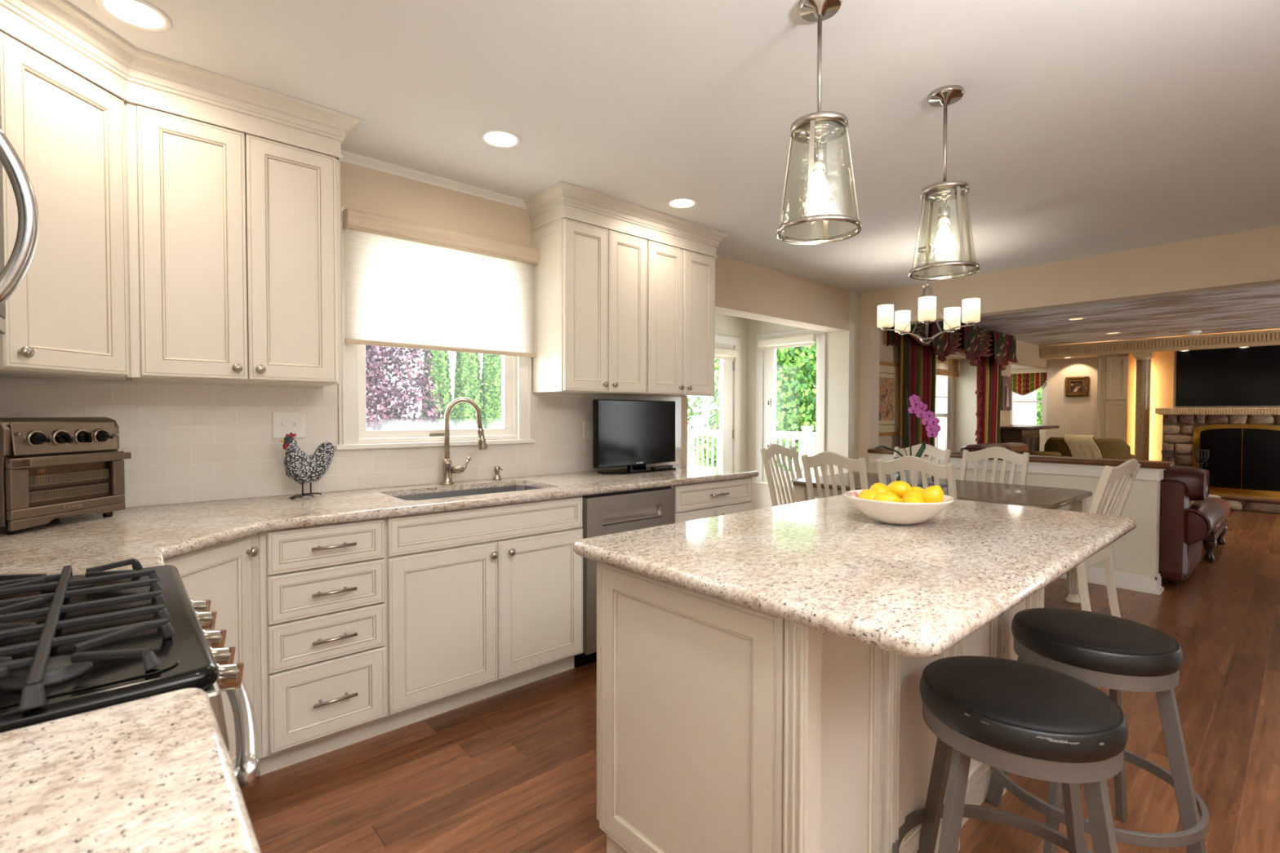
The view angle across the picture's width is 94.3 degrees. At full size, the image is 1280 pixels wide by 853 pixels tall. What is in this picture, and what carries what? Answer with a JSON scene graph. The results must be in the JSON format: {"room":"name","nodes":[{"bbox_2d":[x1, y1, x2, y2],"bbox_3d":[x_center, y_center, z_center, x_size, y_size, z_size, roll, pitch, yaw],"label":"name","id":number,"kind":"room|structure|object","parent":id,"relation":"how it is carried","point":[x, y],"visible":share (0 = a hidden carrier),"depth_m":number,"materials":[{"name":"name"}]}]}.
{"room":"kitchen","nodes":[
{"label":"kitchen","id":0,"kind":"room"},
{"bbox_2d":[102,88,1047,507],"bbox_3d":[2.040,-0.098,6.473,12.760,2.474,1.015,-1,2,-42],"label":"wall","id":1,"kind":"structure","parent":0,"point":[744,290],"depth_m":4.70,"materials":[{"name":"beige paint"}]},
{"bbox_2d":[0,31,130,380],"bbox_3d":[-1.948,-0.627,1.825,0.578,0.927,0.576,-1,2,-41],"label":"upper cabinet","id":2,"kind":"object","parent":1,"relation":"attached to","point":[68,317],"visible":0.98,"depth_m":1.80,"materials":[{"name":"beige paint"}]},
{"bbox_2d":[126,102,342,386],"bbox_3d":[-1.573,-0.636,2.335,0.666,0.925,0.367,-1,2,-42],"label":"upper cabinet","id":3,"kind":"object","parent":1,"relation":"attached to","point":[235,251],"visible":1,"depth_m":2.19,"materials":[{"name":"beige paint"}]},
{"bbox_2d":[0,0,362,160],"bbox_3d":[-1.359,-1.159,1.591,0.767,0.155,2.236,0,1,-11],"label":"crown molding","id":4,"kind":"structure","parent":3,"relation":"attached to","point":[56,29],"depth_m":2.04,"materials":[{"name":"beige paint"}]},
{"bbox_2d":[0,377,680,507],"bbox_3d":[-1.053,0.035,3.052,3.590,0.516,0.008,-1,2,-42],"label":"backsplash","id":5,"kind":"structure","parent":1,"relation":"attached to","point":[186,442],"depth_m":2.51,"materials":[{"name":"tile"}]},
{"bbox_2d":[272,411,304,438],"bbox_3d":[-1.539,-0.007,2.604,0.124,0.116,0.014,-1,2,-42],"label":"switch plate","id":6,"kind":"object","parent":5,"relation":"attached to","point":[284,423],"visible":0.98,"depth_m":2.60,"materials":[{"name":"white paint"}]},
{"bbox_2d":[340,150,527,209],"bbox_3d":[-1.019,-1.248,3.034,1.110,0.038,0.034,-1,2,-42],"label":"trim","id":7,"kind":"structure","parent":1,"relation":"attached to","point":[349,157],"depth_m":2.99,"materials":[{"name":"white paint"}]},
{"bbox_2d":[335,206,535,449],"bbox_3d":[-1.050,-0.457,3.119,1.053,1.115,0.174,-1,2,-42],"label":"window","id":8,"kind":"structure","parent":1,"relation":"in","point":[516,371],"depth_m":2.96,"materials":[{"name":"white paint"}]},
{"bbox_2d":[322,207,539,408],"bbox_3d":[-0.999,-0.544,3.015,1.107,0.906,0.074,-1,2,-42],"label":"roller shade","id":9,"kind":"object","parent":8,"relation":"attached to","point":[409,284],"visible":0.94,"depth_m":2.99,"materials":[{"name":"beige fabric"}]},
{"bbox_2d":[530,217,647,395],"bbox_3d":[-0.279,-0.659,3.482,0.609,0.925,0.367,-1,2,-42],"label":"upper cabinet","id":10,"kind":"object","parent":1,"relation":"attached to","point":[591,281],"visible":1,"depth_m":3.33,"materials":[{"name":"beige paint"}]},
{"bbox_2d":[621,240,715,396],"bbox_3d":[0.179,-0.667,3.887,0.612,0.925,0.367,-1,2,-42],"label":"upper cabinet","id":11,"kind":"object","parent":1,"relation":"attached to","point":[681,362],"visible":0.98,"depth_m":3.75,"materials":[{"name":"beige paint"}]},
{"bbox_2d":[523,181,730,257],"bbox_3d":[-0.037,-1.201,3.661,1.353,0.155,0.398,-1,2,-42],"label":"crown molding","id":12,"kind":"structure","parent":11,"relation":"attached to","point":[561,199],"depth_m":3.38,"materials":[{"name":"beige paint"}]},
{"bbox_2d":[680,396,687,464],"bbox_3d":[0.316,-0.316,4.260,0.070,1.170,0.004,-1,2,-42],"label":"trim","id":13,"kind":"structure","parent":1,"relation":"attached to","point":[683,399],"depth_m":4.26,"materials":[{"name":"beige paint"}]},
{"bbox_2d":[687,359,955,473],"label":"railing","id":14,"kind":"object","parent":1,"relation":"in","point":[949,381],"depth_m":9.49,"materials":[{"name":"white paint"}]},
{"bbox_2d":[936,356,959,377],"bbox_3d":[3.779,-0.796,7.633,1.600,0.255,0.032,-1,2,-42],"label":"bamboo shade","id":15,"kind":"object","parent":14,"relation":"attached to","point":[942,371],"visible":0.37,"depth_m":7.92,"materials":[{"name":"brown wood"}]},
{"bbox_2d":[879,361,899,435],"bbox_3d":[2.597,-0.291,6.263,0.630,0.770,0.030,-1,2,-42],"label":"framed print","id":16,"kind":"object","parent":1,"relation":"attached to","point":[889,372],"visible":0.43,"depth_m":6.29,"materials":[{"name":"beige paper"}]},
{"bbox_2d":[886,320,1017,370],"bbox_3d":[3.942,-1.005,7.256,3.330,0.553,0.294,-1,2,-42],"label":"valance","id":17,"kind":"object","parent":1,"relation":"attached to","point":[976,342],"visible":0.84,"depth_m":7.15,"materials":[{"name":"red fabric"}]},
{"bbox_2d":[899,333,936,448],"bbox_3d":[3.094,-0.007,6.622,0.783,2.230,0.096,-1,2,-42],"label":"curtain","id":18,"kind":"object","parent":17,"relation":"hanging from","point":[917,362],"visible":0.37,"depth_m":6.49,"materials":[{"name":"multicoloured fabric"}]},
{"bbox_2d":[974,354,1001,444],"bbox_3d":[4.715,-0.037,8.058,0.772,2.234,0.096,-1,2,-42],"label":"curtain","id":19,"kind":"object","parent":17,"relation":"hanging from","point":[988,380],"visible":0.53,"depth_m":7.96,"materials":[{"name":"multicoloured fabric"}]},
{"bbox_2d":[1000,375,1012,410],"bbox_3d":[5.393,-0.489,8.743,0.400,0.500,0.021,-1,2,-42],"label":"framed photo","id":20,"kind":"object","parent":1,"relation":"attached to","point":[1006,385],"visible":0.97,"depth_m":8.71},
{"bbox_2d":[1010,380,1047,426],"bbox_3d":[6.865,-0.454,10.498,0.070,0.930,0.580,-1,2,-42],"label":"window","id":21,"kind":"structure","parent":1,"relation":"in","point":[1043,401],"depth_m":10.32,"materials":[{"name":"white paint"}]},
{"bbox_2d":[0,0,1279,293],"bbox_3d":[1.926,-1.289,1.533,6.550,0.120,6.585,-1,2,-42],"label":"ceiling","id":22,"kind":"structure","parent":0,"point":[1077,128],"depth_m":2.26,"materials":[{"name":"paint"}]},
{"bbox_2d":[94,0,171,32],"bbox_3d":[-1.515,-1.238,1.780,0.176,0.006,0.176,-1,2,-42],"label":"recessed light","id":23,"kind":"object","parent":22,"relation":"in","point":[141,15],"visible":1,"depth_m":1.78,"materials":[{"name":"white paint"}]},
{"bbox_2d":[480,128,520,148],"bbox_3d":[-0.609,-1.254,2.593,0.176,0.006,0.176,-1,2,-42],"label":"recessed light","id":24,"kind":"object","parent":22,"relation":"in","point":[496,138],"visible":1,"depth_m":2.59,"materials":[{"name":"white paint"}]},
{"bbox_2d":[666,197,697,208],"bbox_3d":[0.239,-1.269,3.381,0.176,0.006,0.176,-1,2,-42],"label":"recessed light","id":25,"kind":"object","parent":22,"relation":"in","point":[678,202],"visible":1,"depth_m":3.38,"materials":[{"name":"white paint"}]},
{"bbox_2d":[776,0,861,244],"bbox_3d":[0.524,-0.902,1.738,0.240,0.668,0.240,-1,2,-42],"label":"pendant lamp","id":26,"kind":"object","parent":22,"relation":"hanging from","point":[820,127],"visible":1,"depth_m":1.72,"materials":[{"name":"silver metal"}]},
{"bbox_2d":[798,123,839,173],"bbox_3d":[0.523,-0.803,1.740,0.116,0.117,0.115,-1,2,-42],"label":"socket","id":27,"kind":"object","parent":26,"relation":"attached to","point":[824,132],"depth_m":1.72,"materials":[{"name":"silver metal"}]},
{"bbox_2d":[876,245,980,343],"bbox_3d":[2.099,-0.944,4.290,0.658,0.688,0.645,-1,2,-42],"label":"chandelier","id":28,"kind":"object","parent":22,"relation":"hanging from","point":[971,307],"visible":0.89,"depth_m":4.29,"materials":[{"name":"white glass"}]},
{"bbox_2d":[908,84,979,279],"bbox_3d":[1.143,-0.911,2.229,0.240,0.668,0.240,0,1,13],"label":"pendant lamp","id":29,"kind":"object","parent":22,"relation":"hanging from","point":[945,95],"visible":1,"depth_m":2.22,"materials":[{"name":"silver metal"}]},
{"bbox_2d":[927,188,961,226],"bbox_3d":[1.143,-0.813,2.231,0.115,0.117,0.116,0,1,13],"label":"socket","id":30,"kind":"object","parent":29,"relation":"attached to","point":[933,194],"depth_m":2.22,"materials":[{"name":"silver metal"}]},
{"bbox_2d":[859,226,1279,327],"bbox_3d":[4.295,-1.100,3.637,0.180,0.339,6.185,-1,2,-42],"label":"beam","id":31,"kind":"structure","parent":22,"relation":"attached to","point":[1251,258],"depth_m":4.41,"materials":[{"name":"beige paint"}]},
{"bbox_2d":[715,313,747,470],"bbox_3d":[0.263,-0.054,5.968,2.410,2.400,0.135,-1,2,-42],"label":"wall","id":32,"kind":"structure","parent":0,"point":[725,325],"depth_m":6.65,"materials":[{"name":"paint"}]},
{"bbox_2d":[715,334,740,469],"bbox_3d":[0.677,0.082,6.270,1.107,2.117,0.068,-1,2,-42],"label":"door","id":33,"kind":"structure","parent":32,"relation":"in","point":[726,433],"depth_m":6.51,"materials":[{"name":"white paint"}]},
{"bbox_2d":[240,510,1279,852],"bbox_3d":[4.007,1.241,4.249,13.200,0.100,7.800,-1,2,-42],"label":"floor","id":34,"kind":"structure","parent":0,"point":[513,771],"depth_m":2.16,"materials":[{"name":"brown wood"}]},
{"bbox_2d":[0,558,260,787],"bbox_3d":[-1.042,0.763,0.918,0.738,0.941,0.778,-1,2,-42],"label":"range","id":35,"kind":"object","parent":34,"relation":"on","point":[70,645],"visible":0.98,"depth_m":0.89,"materials":[{"name":"black metal"}]},
{"bbox_2d":[0,564,218,733],"bbox_3d":[-1.076,0.343,0.887,0.657,0.034,0.766,-1,2,-42],"label":"cooktop","id":36,"kind":"object","parent":35,"relation":"in","point":[186,660],"depth_m":0.82,"materials":[{"name":"black metal"}]},
{"bbox_2d":[225,680,260,787],"bbox_3d":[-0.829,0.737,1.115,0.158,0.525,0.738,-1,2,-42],"label":"handle","id":37,"kind":"object","parent":35,"relation":"in","point":[247,770],"depth_m":0.96,"materials":[{"name":"silver metal"}]},
{"bbox_2d":[163,533,262,768],"bbox_3d":[-1.574,0.794,1.813,0.612,0.878,0.620,0,1,3],"label":"base cabinet","id":38,"kind":"object","parent":34,"relation":"on","point":[226,574],"visible":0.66,"depth_m":1.91,"materials":[{"name":"beige paint"}]},
{"bbox_2d":[259,518,386,775],"bbox_3d":[-1.323,0.782,2.369,0.410,0.878,0.674,-1,2,-42],"label":"base cabinet","id":39,"kind":"object","parent":34,"relation":"on","point":[322,587],"visible":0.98,"depth_m":2.13,"materials":[{"name":"beige paint"}]},
{"bbox_2d":[380,496,582,734],"bbox_3d":[-0.820,0.773,2.817,0.936,0.878,0.670,-1,2,-42],"label":"base cabinet","id":40,"kind":"object","parent":34,"relation":"on","point":[482,602],"visible":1,"depth_m":2.54,"materials":[{"name":"beige paint"}]},
{"bbox_2d":[573,486,675,668],"bbox_3d":[-0.236,0.767,3.322,0.600,0.872,0.612,-1,2,-42],"label":"dishwasher","id":41,"kind":"object","parent":34,"relation":"on","point":[606,513],"visible":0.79,"depth_m":3.00,"materials":[{"name":"silver metal"}]},
{"bbox_2d":[670,477,751,523],"bbox_3d":[0.253,0.755,3.765,0.708,0.878,0.674,-1,2,-42],"label":"base cabinet","id":42,"kind":"object","parent":34,"relation":"on","point":[693,501],"visible":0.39,"depth_m":3.51,"materials":[{"name":"beige paint"}]},
{"bbox_2d":[0,464,759,575],"bbox_3d":[-0.632,0.321,2.609,3.605,0.036,1.220,-1,2,-42],"label":"countertop","id":43,"kind":"structure","parent":42,"relation":"on","point":[148,535],"depth_m":2.12,"materials":[{"name":"beige stone"}]},
{"bbox_2d":[0,417,131,534],"bbox_3d":[-1.937,0.143,1.914,0.290,0.345,0.360,0,1,3],"label":"toaster oven","id":44,"kind":"object","parent":43,"relation":"on","point":[51,468],"visible":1,"depth_m":1.87,"materials":[{"name":"metal"}]},
{"bbox_2d":[279,431,334,499],"bbox_3d":[-1.423,0.163,2.545,0.212,0.280,0.095,-1,2,-42],"label":"rooster figurine","id":45,"kind":"object","parent":43,"relation":"on","point":[302,468],"visible":1,"depth_m":2.51,"materials":[{"name":"ceramic"}]},
{"bbox_2d":[440,397,487,484],"bbox_3d":[-0.901,0.072,3.048,0.238,0.442,0.065,-1,1,-28],"label":"faucet","id":46,"kind":"object","parent":43,"relation":"on","point":[446,463],"visible":1,"depth_m":3.01,"materials":[{"name":"silver metal"}]},
{"bbox_2d":[393,484,541,500],"bbox_3d":[-0.794,0.432,2.831,0.754,0.216,0.385,-1,2,-42],"label":"sink","id":47,"kind":"object","parent":43,"relation":"in","point":[517,487],"visible":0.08,"depth_m":3.00,"materials":[{"name":"metal"}]},
{"bbox_2d":[592,399,675,474],"bbox_3d":[0.003,0.058,3.716,0.215,0.444,0.720,1,2,42],"label":"television","id":48,"kind":"object","parent":43,"relation":"on","point":[633,434],"visible":1,"depth_m":3.67,"materials":[{"name":"black plastic"}]},
{"bbox_2d":[760,443,802,506],"bbox_3d":[1.341,0.662,4.886,0.470,1.026,0.599,-1,2,-42],"label":"dining chair","id":49,"kind":"object","parent":34,"relation":"on","point":[774,449],"visible":0.44,"depth_m":5.01,"materials":[{"name":"white paint"}]},
{"bbox_2d":[596,561,1044,852],"bbox_3d":[0.687,0.795,1.948,1.610,0.878,0.704,-1,2,-42],"label":"base cabinet","id":50,"kind":"object","parent":34,"relation":"on","point":[723,726],"visible":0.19,"depth_m":1.40,"materials":[{"name":"beige paint"}]},
{"bbox_2d":[573,494,1137,657],"bbox_3d":[0.765,0.339,1.876,1.720,0.038,1.004,-1,2,-42],"label":"countertop","id":51,"kind":"structure","parent":50,"relation":"on","point":[918,590],"depth_m":1.46,"materials":[{"name":"beige stone"}]},
{"bbox_2d":[844,488,954,524],"bbox_3d":[0.855,0.273,1.974,0.336,0.088,0.336,-1,2,-42],"label":"fruit bowl","id":52,"kind":"object","parent":51,"relation":"on","point":[885,512],"visible":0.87,"depth_m":1.87,"materials":[{"name":"white ceramic"}]},
{"bbox_2d":[887,480,913,498],"bbox_3d":[0.884,0.218,2.028,0.077,0.066,0.074,0,1,-12],"label":"lemon","id":53,"kind":"object","parent":52,"relation":"in","point":[900,488],"visible":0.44,"depth_m":2.00,"materials":[{"name":"yellow food"}]},
{"bbox_2d":[921,484,944,502],"bbox_3d":[0.953,0.234,1.938,0.069,0.085,0.066,1,2,38],"label":"lemon","id":54,"kind":"object","parent":52,"relation":"in","point":[932,494],"visible":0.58,"depth_m":1.91,"materials":[{"name":"yellow food"}]},
{"bbox_2d":[801,451,868,500],"bbox_3d":[1.484,0.677,4.205,0.599,1.026,0.470,-1,2,-42],"label":"dining chair","id":55,"kind":"object","parent":34,"relation":"on","point":[829,458],"visible":0.36,"depth_m":4.03,"materials":[{"name":"beige paint"}]},
{"bbox_2d":[875,455,957,499],"bbox_3d":[1.849,0.686,3.793,0.599,1.026,0.470,-1,2,-42],"label":"dining chair","id":56,"kind":"object","parent":34,"relation":"on","point":[913,464],"visible":0.29,"depth_m":3.58,"materials":[{"name":"white paint"}]},
{"bbox_2d":[893,444,951,479],"bbox_3d":[2.208,0.663,4.887,0.599,1.026,0.470,-1,2,-42],"label":"dining chair","id":57,"kind":"object","parent":34,"relation":"on","point":[931,451],"visible":0.14,"depth_m":5.00,"materials":[{"name":"white paint"}]},
{"bbox_2d":[791,471,1092,604],"bbox_3d":[2.099,0.805,4.312,1.060,0.762,1.730,-1,2,-42],"label":"dining table","id":58,"kind":"object","parent":34,"relation":"on","point":[1034,496],"visible":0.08,"depth_m":4.00,"materials":[{"name":"brown wood"}]},
{"bbox_2d":[886,480,947,488],"bbox_3d":[1.988,0.421,4.325,0.340,0.004,0.400,-1,2,-42],"label":"placemat","id":59,"kind":"object","parent":58,"relation":"on","point":[890,482],"visible":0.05,"depth_m":4.27,"materials":[{"name":"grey fabric"}]},
{"bbox_2d":[875,389,941,484],"bbox_3d":[1.946,0.075,4.309,0.419,0.693,0.175,0,1,8],"label":"potted orchid","id":60,"kind":"object","parent":59,"relation":"on","point":[919,410],"visible":0.84,"depth_m":4.27,"materials":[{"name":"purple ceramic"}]},
{"bbox_2d":[960,446,1030,484],"bbox_3d":[2.580,0.673,4.468,0.599,1.026,0.470,-1,2,-42],"label":"dining chair","id":61,"kind":"object","parent":34,"relation":"on","point":[995,452],"visible":0.34,"depth_m":4.61,"materials":[{"name":"white paint"}]},
{"bbox_2d":[960,442,1030,453],"bbox_3d":[4.436,0.666,7.041,1.900,0.930,0.810,-1,2,-42],"label":"sofa","id":62,"kind":"object","parent":34,"relation":"on","point":[1018,447],"visible":0.14,"depth_m":7.04,"materials":[{"name":"red leather"}]},
{"bbox_2d":[960,443,1005,452],"bbox_3d":[3.993,0.318,6.901,0.820,0.230,0.300,-1,2,-42],"label":"cushion","id":63,"kind":"object","parent":62,"relation":"on","point":[972,447],"depth_m":6.69,"materials":[{"name":"red leather"}]},
{"bbox_2d":[1000,442,1030,453],"bbox_3d":[4.621,0.318,7.458,0.820,0.210,0.300,-1,2,-42],"label":"cushion","id":64,"kind":"object","parent":62,"relation":"on","point":[1018,447],"depth_m":7.36,"materials":[{"name":"red leather"}]},
{"bbox_2d":[892,655,1128,852],"bbox_3d":[0.844,0.917,1.342,0.504,0.667,0.504,1,2,37],"label":"bar stool","id":65,"kind":"object","parent":34,"relation":"on","point":[1015,717],"visible":0.99,"depth_m":1.26,"materials":[{"name":"grey leather"}]},
{"bbox_2d":[1000,425,1059,452],"bbox_3d":[5.895,0.542,8.966,1.600,1.100,0.340,-1,2,-42],"label":"table","id":66,"kind":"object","parent":34,"relation":"on","point":[1029,435],"depth_m":8.55,"materials":[{"name":"brown wood"}]},
{"bbox_2d":[1044,436,1138,459],"bbox_3d":[6.524,0.629,8.658,0.869,0.944,1.080,-1,2,-42],"label":"settee","id":67,"kind":"object","parent":34,"relation":"on","point":[1109,448],"visible":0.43,"depth_m":8.21,"materials":[{"name":"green fabric"}]},
{"bbox_2d":[1063,434,1102,457],"bbox_3d":[6.305,0.313,8.422,0.289,0.386,0.470,-1,2,-42],"label":"throw blanket","id":68,"kind":"object","parent":67,"relation":"on","point":[1079,446],"visible":0.9,"depth_m":8.33,"materials":[{"name":"beige fabric"}]},
{"bbox_2d":[986,608,1208,852],"bbox_3d":[1.302,0.910,1.720,0.504,0.667,0.504,0,1,-3],"label":"bar stool","id":69,"kind":"object","parent":34,"relation":"on","point":[1116,654],"visible":0.84,"depth_m":1.58,"materials":[{"name":"grey leather"}]},
{"bbox_2d":[1075,458,1140,617],"bbox_3d":[2.661,0.691,3.653,0.470,1.026,0.599,-1,2,-35],"label":"dining chair","id":70,"kind":"object","parent":34,"relation":"on","point":[1125,474],"visible":0.46,"depth_m":3.44,"materials":[{"name":"white paint"}]},
{"bbox_2d":[1096,354,1132,445],"bbox_3d":[7.429,-0.010,9.320,0.280,2.195,0.375,-1,2,-42],"label":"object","id":71,"kind":"object","parent":34,"relation":"on","point":[1114,371],"visible":0.65,"depth_m":9.21,"materials":[{"name":"beige paint"}]},
{"bbox_2d":[1133,352,1154,460],"bbox_3d":[7.609,-0.004,8.996,0.230,2.198,0.230,-1,2,-42],"label":"column","id":72,"kind":"structure","parent":34,"relation":"on","point":[1143,384],"depth_m":8.93,"materials":[{"name":"beige wood"}]},
{"bbox_2d":[1158,466,1223,585],"bbox_3d":[3.687,0.726,5.308,1.000,0.883,2.123,-1,2,-42],"label":"leather armchair","id":73,"kind":"object","parent":34,"relation":"on","point":[1188,516],"visible":0.29,"depth_m":4.33,"materials":[{"name":"red leather"}]},
{"bbox_2d":[1162,466,1209,501],"bbox_3d":[3.977,0.427,4.644,0.461,0.255,0.660,-1,2,-42],"label":"cushion","id":74,"kind":"object","parent":73,"relation":"on","point":[1195,482],"depth_m":4.33,"materials":[{"name":"red leather"}]},
{"bbox_2d":[1202,497,1230,562],"bbox_3d":[5.066,0.930,5.762,1.200,0.460,0.870,-1,2,-42],"label":"ottoman","id":75,"kind":"object","parent":34,"relation":"on","point":[1210,542],"visible":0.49,"depth_m":5.24,"materials":[{"name":"brown leather"}]},
{"bbox_2d":[1208,497,1230,533],"bbox_3d":[5.066,0.810,5.759,1.200,0.220,0.870,-1,2,-42],"label":"cushion","id":76,"kind":"object","parent":75,"relation":"on","point":[1224,504],"depth_m":5.54,"materials":[{"name":"leather"}]},
{"bbox_2d":[1155,407,1279,514],"bbox_3d":[8.485,0.443,7.624,0.600,1.368,2.840,-1,2,-42],"label":"fireplace","id":77,"kind":"object","parent":34,"relation":"on","point":[1242,444],"visible":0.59,"depth_m":8.02,"materials":[{"name":"stone"}]},
{"bbox_3d":[-0.004,0.843,-0.332,0.632,0.878,2.478,-1,2,-42],"label":"base cabinet","id":78,"kind":"object","parent":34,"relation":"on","visible":0},
{"bbox_2d":[0,688,262,852],"bbox_3d":[-0.002,0.386,-0.337,0.640,0.036,2.484,-1,2,-42],"label":"countertop","id":79,"kind":"structure","parent":78,"relation":"on","point":[155,774],"depth_m":0.58,"materials":[{"name":"beige stone"}]},
{"bbox_2d":[746,290,859,510],"bbox_3d":[1.722,-0.098,6.432,0.390,2.474,1.375,-1,2,-42],"label":"wall","id":80,"kind":"structure","parent":0,"point":[842,371],"depth_m":5.91,"materials":[{"name":"paint"}]},
{"bbox_2d":[754,328,826,487],"bbox_3d":[1.592,-0.184,6.298,0.080,1.642,0.880,-1,2,-42],"label":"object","id":81,"kind":"structure","parent":80,"relation":"in","point":[766,387],"depth_m":6.46,"materials":[{"name":"white paint"}]},
{"bbox_2d":[758,333,816,350],"bbox_3d":[1.536,-0.885,6.238,0.068,0.115,0.680,-1,2,-42],"label":"rolled blind","id":82,"kind":"object","parent":81,"relation":"attached to","point":[808,340],"visible":1,"depth_m":6.20,"materials":[{"name":"beige fabric"}]},
{"bbox_2d":[857,325,879,472],"bbox_3d":[2.282,0.083,5.932,0.180,2.135,0.123,-1,2,-42],"label":"wall","id":83,"kind":"structure","parent":0,"point":[868,336],"depth_m":5.87,"materials":[{"name":"beige paint"}]},
{"bbox_2d":[869,462,1160,577],"bbox_3d":[3.022,0.726,5.086,0.150,0.890,2.147,-1,2,-42],"label":"wall","id":84,"kind":"structure","parent":0,"point":[1137,552],"depth_m":4.33,"materials":[{"name":"paint"}]},
{"bbox_2d":[868,453,1164,480],"bbox_3d":[3.030,0.322,5.069,0.194,0.088,2.169,-1,2,-42],"label":"trim","id":85,"kind":"structure","parent":84,"relation":"attached to","point":[1144,473],"depth_m":4.68,"materials":[{"name":"white paint"}]},
{"bbox_2d":[866,448,1174,469],"bbox_3d":[3.046,0.257,5.050,0.250,0.042,2.217,-1,2,-42],"label":"half wall cap","id":86,"kind":"object","parent":84,"relation":"on","point":[1042,459],"visible":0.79,"depth_m":4.54,"materials":[{"name":"brown wood"}]},
{"bbox_2d":[1059,566,1164,595],"bbox_3d":[3.020,1.114,5.073,0.180,0.115,2.177,-1,2,-42],"label":"baseboard","id":87,"kind":"structure","parent":84,"relation":"attached to","point":[1140,583],"depth_m":4.33,"materials":[{"name":"white paint"}]},
{"bbox_2d":[1045,352,1173,461],"bbox_3d":[9.119,-0.081,7.803,0.200,2.410,6.385,-1,2,-42],"label":"wall","id":88,"kind":"structure","parent":0,"point":[1074,415],"depth_m":9.67,"materials":[{"name":"paint"}]},
{"bbox_2d":[1010,372,1047,396],"bbox_3d":[6.824,-0.735,10.441,0.060,0.406,0.644,-1,2,-42],"label":"valance","id":89,"kind":"object","parent":88,"relation":"attached to","point":[1023,384],"visible":0.86,"depth_m":10.45,"materials":[{"name":"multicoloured fabric"}]},
{"bbox_2d":[1065,376,1088,396],"bbox_3d":[7.188,-0.658,9.777,0.055,0.320,0.310,-1,2,-42],"label":"painting","id":90,"kind":"object","parent":88,"relation":"attached to","point":[1074,386],"visible":1,"depth_m":9.77},
{"bbox_2d":[1039,328,1279,359],"bbox_3d":[8.731,-1.172,7.707,0.480,0.195,5.973,-1,2,-42],"label":"crown molding","id":91,"kind":"structure","parent":88,"relation":"attached to","point":[1268,337],"depth_m":8.66,"materials":[{"name":"beige paint"}]},
{"bbox_2d":[960,283,1279,346],"bbox_3d":[6.866,-1.310,5.911,6.650,0.120,6.585,-1,2,-42],"label":"ceiling","id":92,"kind":"structure","parent":0,"point":[1251,308],"depth_m":6.99,"materials":[{"name":"white paint"}]},
{"bbox_2d":[1173,351,1279,408],"bbox_3d":[8.895,0.026,7.711,0.260,2.200,2.940,-1,2,-42],"label":"wall","id":93,"kind":"structure","parent":0,"point":[1175,353],"depth_m":8.50,"materials":[{"name":"paint"}]},
{"bbox_2d":[1175,345,1279,406],"bbox_3d":[8.306,-0.692,8.127,0.042,0.815,1.450,-1,2,-42],"label":"television","id":94,"kind":"object","parent":93,"relation":"attached to","point":[1251,375],"visible":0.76,"depth_m":8.25,"materials":[{"name":"black plastic"}]},
{"bbox_3d":[-0.423,0.048,-0.517,0.200,2.474,6.585,-1,2,-42],"label":"wall","id":95,"kind":"structure","parent":0,"visible":0},
{"bbox_2d":[0,115,39,333],"bbox_3d":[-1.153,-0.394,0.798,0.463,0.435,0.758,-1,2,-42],"label":"handle","id":96,"kind":"object","parent":95,"relation":"attached to","point":[11,275],"visible":1,"depth_m":1.06,"materials":[{"name":"silver metal"}]},
{"label":"outside","id":97,"kind":"structure","parent":0,"visible":0},
{"bbox_2d":[690,435,802,470],"bbox_3d":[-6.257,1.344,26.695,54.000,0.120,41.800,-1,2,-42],"label":"railing","id":98,"kind":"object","parent":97,"point":[714,437],"depth_m":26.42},
{"bbox_2d":[365,345,444,430],"bbox_3d":[-4.431,-0.366,10.129,2.099,4.024,1.688,0,1,-18],"label":"tree","id":99,"kind":"object","parent":98,"relation":"on","point":[375,364],"visible":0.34,"depth_m":9.80,"materials":[{"name":"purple plant"}]},
{"bbox_2d":[419,350,454,429],"bbox_3d":[-3.808,-0.669,11.159,0.786,4.683,0.799,0,1,0],"label":"arborvitae","id":100,"kind":"object","parent":98,"relation":"on","point":[441,376],"visible":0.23,"depth_m":10.99,"materials":[{"name":"green plant"}]},
{"bbox_2d":[452,351,484,429],"bbox_3d":[-3.344,-0.677,11.570,0.786,4.683,0.799,0,1,0],"label":"arborvitae","id":101,"kind":"object","parent":98,"relation":"on","point":[467,382],"visible":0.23,"depth_m":11.39,"materials":[{"name":"green plant"}]},
{"bbox_2d":[480,353,502,428],"bbox_3d":[-2.952,-0.687,12.073,0.799,4.683,0.786,0,1,15],"label":"arborvitae","id":102,"kind":"object","parent":98,"relation":"on","point":[491,369],"visible":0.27,"depth_m":11.84,"materials":[{"name":"green plant"}]},
{"bbox_2d":[693,342,816,471],"bbox_3d":[3.793,-1.517,14.726,5.066,6.918,3.740,-1,1,-30],"label":"leafy tree","id":103,"kind":"object","parent":98,"relation":"on","point":[795,366],"visible":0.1,"depth_m":13.61,"materials":[{"name":"green plant"}]},
{"bbox_2d":[811,384,1036,448],"bbox_3d":[8.021,-0.683,17.250,3.500,4.400,6.000,-1,2,-42],"label":"neighbouring house","id":104,"kind":"structure","parent":98,"relation":"on","point":[1024,413],"depth_m":15.72,"materials":[{"name":"white paint"}]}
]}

